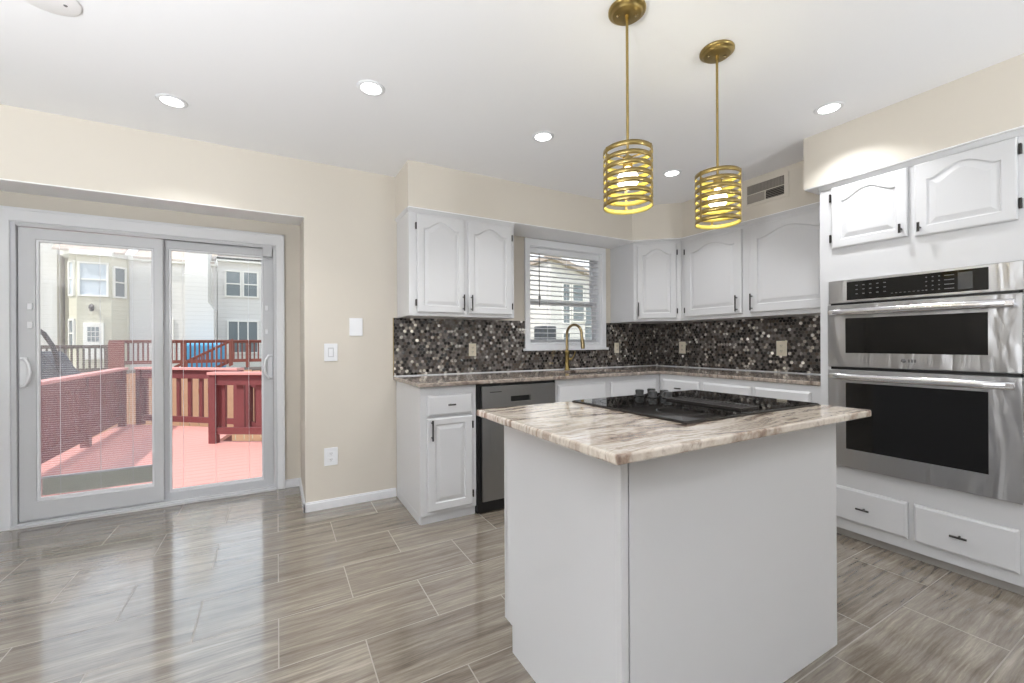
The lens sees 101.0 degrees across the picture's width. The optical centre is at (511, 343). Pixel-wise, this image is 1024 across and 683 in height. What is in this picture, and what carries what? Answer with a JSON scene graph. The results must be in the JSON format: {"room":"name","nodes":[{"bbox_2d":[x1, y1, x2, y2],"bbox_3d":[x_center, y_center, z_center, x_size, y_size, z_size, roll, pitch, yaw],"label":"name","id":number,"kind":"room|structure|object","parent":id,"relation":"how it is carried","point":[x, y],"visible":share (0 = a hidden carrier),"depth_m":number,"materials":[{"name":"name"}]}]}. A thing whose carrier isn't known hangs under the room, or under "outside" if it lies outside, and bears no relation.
{"room":"kitchen","nodes":[
{"label":"kitchen","id":0,"kind":"room"},
{"bbox_2d":[0,191,300,479],"bbox_3d":[-2.641,-0.041,3.065,1.967,2.442,0.140,0,0,-29],"label":"wall","id":1,"kind":"structure","parent":0,"point":[291,233],"depth_m":3.43,"materials":[{"name":"beige paint"}]},
{"bbox_2d":[0,205,284,531],"bbox_3d":[-2.580,0.155,3.073,1.630,2.048,0.165,0,0,-29],"label":"door","id":2,"kind":"structure","parent":1,"relation":"in","point":[22,230],"depth_m":2.92,"materials":[{"name":"white paint"}]},
{"bbox_2d":[246,385,255,426],"bbox_3d":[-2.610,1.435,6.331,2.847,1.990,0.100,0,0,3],"label":"baluster","id":3,"kind":"object","parent":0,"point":[250,418],"visible":0.05,"depth_m":6.37,"materials":[{"name":"red wood"}]},
{"bbox_2d":[0,104,610,502],"bbox_3d":[-1.387,-0.048,3.399,6.583,2.442,0.778,0,0,-29],"label":"wall","id":4,"kind":"structure","parent":0,"point":[348,228],"depth_m":2.98,"materials":[{"name":"beige paint"}]},
{"bbox_2d":[0,178,303,225],"bbox_3d":[-2.457,-0.919,2.726,1.967,0.108,0.637,0,0,-29],"label":"trim","id":5,"kind":"structure","parent":4,"relation":"attached to","point":[8,185],"depth_m":2.72,"materials":[{"name":"white paint"}]},
{"bbox_2d":[324,447,337,465],"bbox_3d":[-1.288,0.807,3.001,0.090,0.125,0.009,0,0,-29],"label":"power outlet","id":6,"kind":"object","parent":4,"relation":"attached to","point":[330,454],"visible":1,"depth_m":3.00,"materials":[{"name":"white plastic"}]},
{"bbox_2d":[324,344,337,360],"bbox_3d":[-1.288,0.066,3.001,0.088,0.125,0.012,0,0,-29],"label":"light switch","id":7,"kind":"object","parent":4,"relation":"attached to","point":[330,350],"visible":1,"depth_m":3.00,"materials":[{"name":"white plastic"}]},
{"bbox_2d":[285,478,395,512],"bbox_3d":[-1.362,1.140,3.322,0.738,0.066,0.651,0,0,-29],"label":"baseboard","id":8,"kind":"structure","parent":4,"relation":"attached to","point":[387,493],"depth_m":3.08,"materials":[{"name":"white paint"}]},
{"bbox_2d":[349,318,362,335],"bbox_3d":[-1.141,-0.118,3.086,0.092,0.130,0.006,0,0,-29],"label":"blank cover plate","id":9,"kind":"object","parent":4,"relation":"attached to","point":[355,324],"visible":1,"depth_m":3.08,"materials":[{"name":"white plastic"}]},
{"bbox_2d":[395,207,514,319],"bbox_3d":[-0.427,-0.572,3.270,0.860,0.754,0.381,0,0,-29],"label":"upper cabinet","id":10,"kind":"object","parent":4,"relation":"attached to","point":[450,266],"visible":1,"depth_m":3.12,"materials":[{"name":"white paint"}]},
{"bbox_2d":[523,237,608,350],"bbox_3d":[0.497,-0.440,4.060,0.973,1.014,0.179,0,0,-29],"label":"window","id":11,"kind":"structure","parent":4,"relation":"in","point":[600,316],"depth_m":4.09,"materials":[{"name":"white paint"}]},
{"bbox_2d":[530,247,598,343],"bbox_3d":[0.508,-0.433,4.039,0.814,0.883,0.069,0,0,-29],"label":"window blind","id":12,"kind":"object","parent":11,"relation":"attached to","point":[536,251],"visible":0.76,"depth_m":4.02,"materials":[{"name":"white paint"}]},
{"bbox_2d":[393,315,820,376],"bbox_3d":[0.781,0.023,3.073,2.812,0.448,1.900,0,0,-29],"label":"tile backsplash","id":13,"kind":"structure","parent":4,"relation":"attached to","point":[420,346],"depth_m":3.65,"materials":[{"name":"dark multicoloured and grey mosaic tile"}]},
{"bbox_2d":[469,343,475,355],"bbox_3d":[-0.330,0.056,3.528,0.066,0.105,0.009,0,0,-29],"label":"power outlet","id":14,"kind":"object","parent":13,"relation":"attached to","point":[472,346],"visible":1,"depth_m":3.52,"materials":[{"name":"beige plastic"}]},
{"bbox_2d":[614,343,618,352],"bbox_3d":[1.070,0.048,4.307,0.060,0.105,0.009,0,0,-29],"label":"power outlet","id":15,"kind":"object","parent":13,"relation":"attached to","point":[616,345],"visible":1,"depth_m":4.30,"materials":[{"name":"beige plastic"}]},
{"bbox_2d":[679,342,685,353],"bbox_3d":[1.717,0.045,4.257,0.009,0.120,0.075,0,0,-29],"label":"power outlet","id":16,"kind":"object","parent":13,"relation":"attached to","point":[682,345],"visible":1,"depth_m":4.25,"materials":[{"name":"beige plastic"}]},
{"bbox_2d":[776,341,786,355],"bbox_3d":[2.184,0.043,3.419,0.009,0.120,0.080,0,0,-29],"label":"power outlet","id":17,"kind":"object","parent":13,"relation":"attached to","point":[781,346],"visible":1,"depth_m":3.42,"materials":[{"name":"beige plastic"}]},
{"bbox_2d":[610,239,703,323],"bbox_3d":[1.419,-0.582,4.158,0.634,0.754,0.626,0,0,-29],"label":"upper cabinet","id":18,"kind":"object","parent":4,"relation":"attached to","point":[646,287],"visible":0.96,"depth_m":3.96,"materials":[{"name":"white paint"}]},
{"bbox_2d":[395,53,1023,239],"bbox_3d":[1.943,-1.127,1.002,2.785,0.318,6.655,0,0,-29],"label":"soffit","id":19,"kind":"object","parent":4,"relation":"attached to","point":[988,101],"depth_m":2.65,"materials":[{"name":"beige paint"}]},
{"bbox_2d":[408,125,1023,248],"bbox_3d":[1.945,-0.966,1.003,2.782,0.007,6.655,0,0,-29],"label":"trim","id":20,"kind":"structure","parent":4,"relation":"attached to","point":[520,229],"depth_m":3.67,"materials":[{"name":"white paint"}]},
{"bbox_2d":[743,171,788,208],"bbox_3d":[1.920,-1.158,3.203,0.008,0.183,0.342,0,0,-29],"label":"air vent","id":21,"kind":"object","parent":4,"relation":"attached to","point":[774,187],"visible":1,"depth_m":3.19,"materials":[{"name":"white metal"}]},
{"bbox_2d":[0,0,1023,205],"bbox_3d":[0.414,-1.338,0.151,6.683,0.120,7.055,0,0,-29],"label":"ceiling","id":22,"kind":"structure","parent":0,"point":[468,85],"depth_m":1.98,"materials":[{"name":"paint"}]},
{"bbox_2d":[24,0,81,16],"bbox_3d":[-1.702,-1.263,1.534,0.196,0.009,0.196,0,0,-29],"label":"cover plate","id":23,"kind":"object","parent":22,"relation":"attached to","point":[71,8],"visible":1,"depth_m":1.58,"materials":[{"name":"grey plastic"}]},
{"bbox_2d":[155,93,187,107],"bbox_3d":[-1.779,-1.263,2.207,0.136,0.007,0.136,0,0,-29],"label":"recessed light","id":24,"kind":"object","parent":22,"relation":"in","point":[167,99],"visible":1,"depth_m":2.20,"materials":[{"name":"white paint"}]},
{"bbox_2d":[357,80,384,95],"bbox_3d":[-0.703,-1.269,2.104,0.136,0.007,0.136,0,0,-29],"label":"recessed light","id":25,"kind":"object","parent":22,"relation":"in","point":[368,87],"visible":1,"depth_m":2.09,"materials":[{"name":"white paint"}]},
{"bbox_2d":[532,131,553,141],"bbox_3d":[0.192,-1.273,2.608,0.136,0.007,0.136,0,0,-29],"label":"recessed light","id":26,"kind":"object","parent":22,"relation":"in","point":[542,136],"visible":1,"depth_m":2.60,"materials":[{"name":"white paint"}]},
{"bbox_2d":[603,0,652,214],"bbox_3d":[0.441,-0.898,1.614,0.185,0.760,0.184,0,0,-29],"label":"pendant light","id":27,"kind":"object","parent":22,"relation":"hanging from","point":[621,12],"visible":1,"depth_m":1.58,"materials":[{"name":"gold metal"}]},
{"bbox_2d":[607,150,650,167],"bbox_3d":[0.433,-0.692,1.600,0.151,0.041,0.158,0,0,-29],"label":"bulb","id":28,"kind":"object","parent":27,"relation":"attached to","point":[628,158],"depth_m":1.54,"materials":[{"name":"glass"}]},
{"bbox_2d":[662,169,681,176],"bbox_3d":[1.206,-1.279,3.181,0.136,0.007,0.136,0,0,-29],"label":"recessed light","id":29,"kind":"object","parent":22,"relation":"in","point":[670,173],"visible":1,"depth_m":3.17,"materials":[{"name":"white paint"}]},
{"bbox_2d":[695,39,741,229],"bbox_3d":[0.897,-0.900,1.843,0.185,0.760,0.184,0,0,-29],"label":"pendant light","id":30,"kind":"object","parent":22,"relation":"hanging from","point":[717,201],"visible":1,"depth_m":1.81,"materials":[{"name":"gold metal"}]},
{"bbox_2d":[702,174,740,189],"bbox_3d":[0.889,-0.694,1.830,0.151,0.041,0.158,0,0,-29],"label":"bulb","id":31,"kind":"object","parent":30,"relation":"attached to","point":[717,181],"depth_m":1.77,"materials":[{"name":"glass"}]},
{"bbox_2d":[814,101,844,114],"bbox_3d":[1.733,-1.281,2.307,0.136,0.007,0.136,0,0,-29],"label":"recessed light","id":32,"kind":"object","parent":22,"relation":"in","point":[834,106],"visible":1,"depth_m":2.30,"materials":[{"name":"white paint"}]},
{"bbox_2d":[0,486,1023,682],"bbox_3d":[0.272,1.205,0.430,6.683,0.080,7.493,0,0,-29],"label":"floor","id":33,"kind":"structure","parent":0,"point":[250,588],"depth_m":1.88,"materials":[{"name":"beige tile"}]},
{"bbox_2d":[396,381,475,524],"bbox_3d":[-0.550,0.726,3.022,0.388,0.886,0.663,0,0,-29],"label":"base cabinet","id":34,"kind":"object","parent":33,"relation":"on","point":[436,426],"visible":0.94,"depth_m":2.78,"materials":[{"name":"white paint"}]},
{"bbox_2d":[475,380,554,513],"bbox_3d":[-0.089,0.721,3.269,0.646,0.881,0.597,0,0,-29],"label":"dishwasher","id":35,"kind":"object","parent":33,"relation":"on","point":[489,434],"visible":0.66,"depth_m":2.92,"materials":[{"name":"silver metal"}]},
{"bbox_2d":[555,374,659,402],"bbox_3d":[0.676,0.720,3.723,1.120,0.886,0.630,0,0,-29],"label":"base cabinet","id":36,"kind":"object","parent":33,"relation":"on","point":[566,390],"visible":0.06,"depth_m":3.40,"materials":[{"name":"white paint"}]},
{"bbox_2d":[504,423,836,682],"bbox_3d":[0.605,0.718,1.640,1.109,0.889,0.661,0,0,-29],"label":"base cabinet","id":37,"kind":"object","parent":33,"relation":"on","point":[717,564],"visible":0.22,"depth_m":1.30,"materials":[{"name":"white paint"}]},
{"bbox_2d":[477,401,870,464],"bbox_3d":[0.590,0.260,1.573,1.239,0.025,0.760,0,0,-29],"label":"countertop","id":38,"kind":"structure","parent":37,"relation":"on","point":[614,437],"depth_m":1.26,"materials":[{"name":"brown stone"}]},
{"bbox_2d":[572,388,818,424],"bbox_3d":[0.732,0.229,1.722,0.776,0.036,0.570,0,0,-29],"label":"cooktop","id":39,"kind":"object","parent":38,"relation":"in","point":[686,407],"visible":1,"depth_m":1.63,"materials":[{"name":"black glass"}]},
{"bbox_2d":[666,396,757,410],"bbox_3d":[0.771,0.234,1.653,0.104,0.008,0.330,0,0,-29],"label":"vent grille","id":40,"kind":"object","parent":39,"relation":"attached to","point":[687,400],"depth_m":1.62,"materials":[{"name":"brown metal"}]},
{"bbox_2d":[660,374,820,403],"bbox_3d":[1.870,0.713,3.319,0.674,0.886,1.271,0,0,-29],"label":"base cabinet","id":41,"kind":"object","parent":33,"relation":"on","point":[805,393],"visible":0.09,"depth_m":3.05,"materials":[{"name":"white paint"}]},
{"bbox_2d":[393,365,820,387],"bbox_3d":[0.782,0.260,3.073,2.810,0.027,1.896,0,0,-29],"label":"countertop","id":42,"kind":"structure","parent":41,"relation":"on","point":[422,381],"depth_m":3.25,"materials":[{"name":"brown stone"}]},
{"bbox_2d":[564,323,584,369],"bbox_3d":[0.580,0.034,3.852,0.080,0.427,0.231,0,0,-45],"label":"faucet","id":43,"kind":"object","parent":42,"relation":"on","point":[567,358],"visible":0.99,"depth_m":3.89,"materials":[{"name":"gold metal"}]},
{"bbox_2d":[818,128,1023,595],"bbox_3d":[2.388,0.095,2.361,0.695,2.117,0.904,0,0,-29],"label":"tall cabinet","id":44,"kind":"object","parent":33,"relation":"on","point":[961,206],"visible":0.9,"depth_m":2.16,"materials":[{"name":"white paint"}]},
{"bbox_2d":[828,260,1023,504],"bbox_3d":[2.341,0.175,2.351,0.689,1.094,0.765,0,0,-29],"label":"wall oven","id":45,"kind":"object","parent":44,"relation":"in","point":[936,357],"visible":1,"depth_m":2.13,"materials":[{"name":"silver metal"}]},
{"bbox_3d":[3.231,-0.072,1.716,0.150,2.442,6.655,0,0,-29],"label":"wall","id":46,"kind":"structure","parent":0,"visible":0},
{"bbox_2d":[680,202,819,320],"bbox_3d":[1.990,-0.585,3.394,0.379,0.754,1.277,0,0,-29],"label":"upper cabinet","id":47,"kind":"object","parent":46,"relation":"attached to","point":[767,266],"visible":0.86,"depth_m":3.27,"materials":[{"name":"white paint"}]},
{"label":"outside","id":48,"kind":"structure","parent":0,"visible":0},
{"bbox_3d":[1.454,2.558,17.970,100.000,0.200,90.000,0,0,-29],"label":"ground","id":49,"kind":"structure","parent":48,"visible":0},
{"bbox_2d":[40,242,64,352],"bbox_3d":[-17.913,-1.490,13.781,6.520,8.100,6.900,0,0,-29],"label":"house","id":50,"kind":"structure","parent":49,"relation":"on","point":[47,261],"depth_m":12.47,"materials":[{"name":"white"}]},
{"bbox_2d":[41,329,80,379],"bbox_3d":[-7.235,0.505,6.329,1.010,1.698,0.700,0,0,-29],"label":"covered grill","id":51,"kind":"object","parent":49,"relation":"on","point":[47,357],"visible":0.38,"depth_m":6.23,"materials":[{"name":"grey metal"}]},
{"bbox_2d":[51,244,129,423],"bbox_3d":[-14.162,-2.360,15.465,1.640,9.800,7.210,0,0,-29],"label":"house","id":52,"kind":"structure","parent":49,"relation":"on","point":[116,326],"depth_m":12.56,"materials":[{"name":"beige"}]},
{"bbox_2d":[41,424,261,496],"bbox_3d":[-3.109,1.457,5.906,4.900,0.250,5.247,0,0,-29],"label":"wooden deck","id":53,"kind":"object","parent":49,"relation":"on","point":[200,462],"visible":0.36,"depth_m":4.96,"materials":[{"name":"red wood"}]},
{"bbox_2d":[41,367,128,463],"bbox_3d":[-5.109,0.868,4.764,0.140,0.950,4.901,0,0,-30],"label":"deck railing","id":54,"kind":"object","parent":53,"relation":"on","point":[110,384],"visible":0.64,"depth_m":5.30,"materials":[{"name":"red wood"}]},
{"bbox_2d":[134,367,243,426],"bbox_3d":[-5.221,0.868,6.796,2.040,0.950,0.140,0,0,13],"label":"deck railing","id":55,"kind":"object","parent":53,"relation":"on","point":[200,373],"visible":0.64,"depth_m":6.82,"materials":[{"name":"red wood"}]},
{"bbox_2d":[207,372,261,443],"bbox_3d":[-2.461,0.854,5.580,3.147,0.950,0.140,0,0,3],"label":"deck railing","id":56,"kind":"object","parent":53,"relation":"on","point":[217,417],"visible":0.26,"depth_m":5.62,"materials":[{"name":"red wood"}]},
{"bbox_2d":[59,370,261,454],"bbox_3d":[-3.578,1.515,9.832,10.500,1.940,0.070,0,0,-29],"label":"wooden fence","id":57,"kind":"object","parent":49,"relation":"on","point":[239,437],"visible":0.02,"depth_m":8.25,"materials":[{"name":"beige wood"}]},
{"bbox_2d":[81,367,261,373],"bbox_3d":[-9.725,0.882,12.267,6.613,0.170,1.900,0,0,-29],"label":"deck","id":58,"kind":"object","parent":49,"relation":"on","point":[245,368],"visible":0.02,"depth_m":12.58,"materials":[{"name":"brown wood"}]},
{"bbox_2d":[41,345,107,371],"bbox_3d":[-11.236,0.414,10.457,1.872,0.722,0.105,0,0,-29],"label":"deck railing","id":59,"kind":"object","parent":58,"relation":"on","point":[46,347],"visible":0.32,"depth_m":10.69,"materials":[{"name":"brown wood"}]},
{"bbox_2d":[109,340,273,366],"bbox_3d":[-8.357,0.310,11.942,4.535,0.800,0.120,0,0,-29],"label":"deck railing","id":60,"kind":"object","parent":58,"relation":"on","point":[183,343],"visible":0.5,"depth_m":11.71,"materials":[{"name":"red wood"}]},
{"bbox_2d":[108,341,124,368],"bbox_3d":[-10.154,0.889,10.831,0.309,1.860,0.050,0,0,-29],"label":"board panel","id":61,"kind":"object","parent":60,"relation":"attached to","point":[116,353],"visible":0.36,"depth_m":10.81,"materials":[{"name":"red wood"}]},
{"bbox_2d":[187,343,225,367],"bbox_3d":[-9.245,0.389,12.707,1.013,0.790,0.800,0,0,-29],"label":"box","id":62,"kind":"object","parent":58,"relation":"on","point":[192,344],"visible":0.22,"depth_m":12.37,"materials":[{"name":"blue plastic"}]},
{"bbox_2d":[128,250,217,423],"bbox_3d":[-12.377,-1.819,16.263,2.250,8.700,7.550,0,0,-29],"label":"house","id":63,"kind":"structure","parent":49,"relation":"on","point":[194,275],"depth_m":13.37,"materials":[{"name":"white"}]},
{"bbox_2d":[174,339,232,367],"bbox_3d":[-8.305,0.605,11.392,1.288,1.450,0.100,0,0,-29],"label":"stair railing","id":64,"kind":"object","parent":49,"relation":"on","point":[230,361],"visible":0.63,"depth_m":11.52,"materials":[{"name":"red wood"}]},
{"bbox_2d":[217,255,273,367],"bbox_3d":[-7.933,-1.843,19.109,8.255,8.700,6.900,0,0,-29],"label":"house","id":65,"kind":"structure","parent":49,"relation":"on","point":[234,273],"depth_m":14.55,"materials":[{"name":"white"}]},
{"bbox_2d":[534,326,555,338],"bbox_3d":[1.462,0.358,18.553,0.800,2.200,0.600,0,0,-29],"label":"air conditioner","id":66,"kind":"object","parent":49,"relation":"on","point":[537,332],"visible":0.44,"depth_m":18.30,"materials":[{"name":"grey metal"}]},
{"bbox_2d":[530,256,590,338],"bbox_3d":[3.053,-0.790,24.421,7.500,6.480,8.300,0,0,-29],"label":"house","id":67,"kind":"structure","parent":49,"relation":"on","point":[559,323],"depth_m":19.88,"materials":[{"name":"white"}]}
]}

